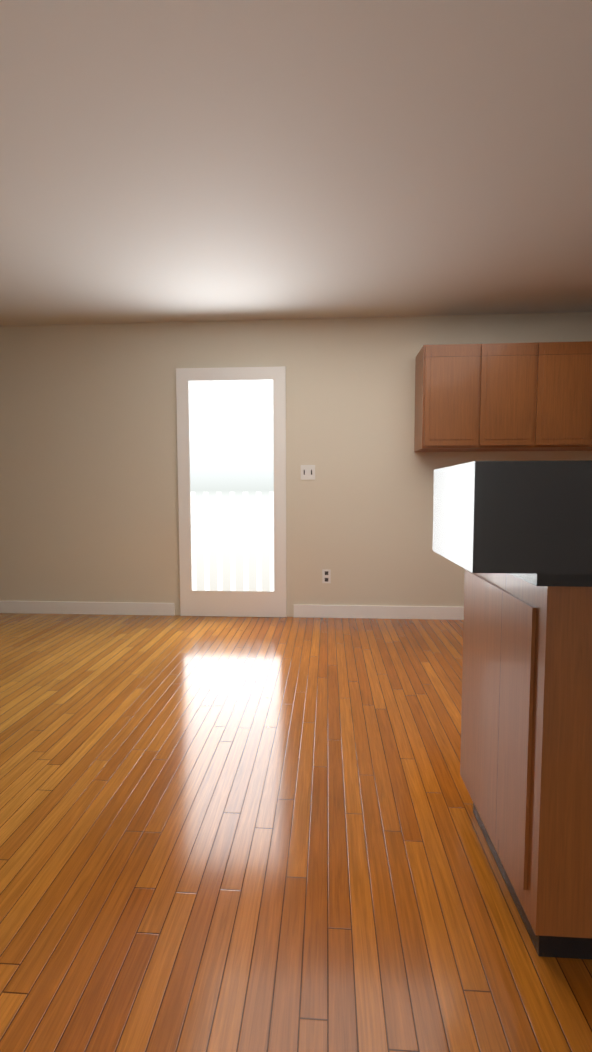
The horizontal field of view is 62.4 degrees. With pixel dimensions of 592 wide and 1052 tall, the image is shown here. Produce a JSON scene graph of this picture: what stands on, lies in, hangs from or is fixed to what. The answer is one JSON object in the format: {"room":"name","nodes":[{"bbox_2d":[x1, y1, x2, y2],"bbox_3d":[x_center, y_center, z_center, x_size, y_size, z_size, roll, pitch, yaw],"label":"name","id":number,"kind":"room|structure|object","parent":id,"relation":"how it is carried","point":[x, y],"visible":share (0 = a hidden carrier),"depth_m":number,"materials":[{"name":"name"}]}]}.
{"room":"kitchen","nodes":[
{"label":"kitchen","id":0,"kind":"room"},
{"bbox_2d":[0,613,591,1051],"bbox_3d":[-0.656,1.209,-1.535,9.580,0.100,11.640,0,4,4],"label":"floor","id":1,"kind":"structure","parent":0,"point":[240,833],"depth_m":1.43,"materials":[{"name":"brown wood"}]},
{"bbox_2d":[460,580,591,959],"bbox_3d":[1.661,0.529,1.251,2.278,0.856,0.600,0,4,4],"label":"base cabinet","id":2,"kind":"object","parent":1,"relation":"on","point":[526,759],"depth_m":1.06,"materials":[{"name":"brown wood"}]},
{"bbox_2d":[433,460,591,583],"bbox_3d":[1.544,-0.023,0.909,2.470,0.190,0.320,0,4,4],"label":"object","id":3,"kind":"object","parent":2,"relation":"on","point":[513,539],"depth_m":0.83,"materials":[{"name":"black stone"}]},
{"bbox_2d":[529,584,591,587],"bbox_3d":[1.650,0.076,1.230,2.300,0.051,0.660,0,4,4],"label":"countertop","id":4,"kind":"structure","parent":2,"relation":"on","point":[530,585],"depth_m":0.98,"materials":[{"name":"stone"}]},
{"bbox_2d":[0,0,591,325],"bbox_3d":[-0.661,-1.475,-1.722,9.340,0.402,11.400,0,4,4],"label":"ceiling","id":5,"kind":"structure","parent":0,"point":[193,160],"depth_m":2.05,"materials":[{"name":"white paint"}]},
{"bbox_2d":[0,312,591,616],"bbox_3d":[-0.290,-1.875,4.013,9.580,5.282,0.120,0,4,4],"label":"wall","id":6,"kind":"structure","parent":0,"point":[89,510],"depth_m":4.06,"materials":[{"name":"beige paint"}]},
{"bbox_2d":[0,601,174,615],"bbox_3d":[-2.994,0.705,4.300,3.920,0.105,0.014,0,4,4],"label":"baseboard","id":7,"kind":"structure","parent":6,"relation":"attached to","point":[38,607],"depth_m":4.22,"materials":[{"name":"white wood"}]},
{"bbox_2d":[176,366,286,616],"bbox_3d":[-0.531,-0.264,4.063,0.900,2.057,0.030,0,4,4],"label":"kitchen door","id":8,"kind":"structure","parent":6,"relation":"in","point":[231,437],"depth_m":4.06,"materials":[{"name":"white"}]},
{"bbox_2d":[301,465,314,479],"bbox_3d":[0.098,-0.441,4.022,0.120,0.120,0.007,0,4,4],"label":"light switch","id":9,"kind":"object","parent":6,"relation":"attached to","point":[307,472],"visible":1,"depth_m":4.02,"materials":[{"name":"white plastic"}]},
{"bbox_2d":[322,569,330,582],"bbox_3d":[0.254,0.419,4.071,0.070,0.115,0.007,0,4,4],"label":"electrical outlet","id":10,"kind":"object","parent":6,"relation":"attached to","point":[326,575],"visible":1,"depth_m":4.07,"materials":[{"name":"white plastic"}]},
{"bbox_2d":[294,605,463,619],"bbox_3d":[2.175,0.719,3.966,4.400,0.105,0.014,0,4,4],"label":"baseboard","id":11,"kind":"structure","parent":6,"relation":"attached to","point":[308,611],"depth_m":4.06,"materials":[{"name":"white wood"}]},
{"bbox_2d":[414,344,481,451],"bbox_3d":[1.143,-0.960,3.743,0.400,0.750,0.356,0,4,4],"label":"upper cabinet","id":12,"kind":"object","parent":6,"relation":"attached to","point":[448,377],"depth_m":3.57,"materials":[{"name":"brown wood"}]},
{"bbox_2d":[474,342,541,451],"bbox_3d":[1.542,-0.959,3.717,0.400,0.750,0.356,0,4,4],"label":"upper cabinet","id":13,"kind":"object","parent":6,"relation":"attached to","point":[535,396],"depth_m":3.54,"materials":[{"name":"brown wood"}]},
{"bbox_2d":[526,341,591,450],"bbox_3d":[1.942,-0.958,3.691,0.400,0.750,0.356,0,4,4],"label":"upper cabinet","id":14,"kind":"object","parent":6,"relation":"attached to","point":[565,371],"depth_m":3.52,"materials":[{"name":"brown wood"}]}
]}

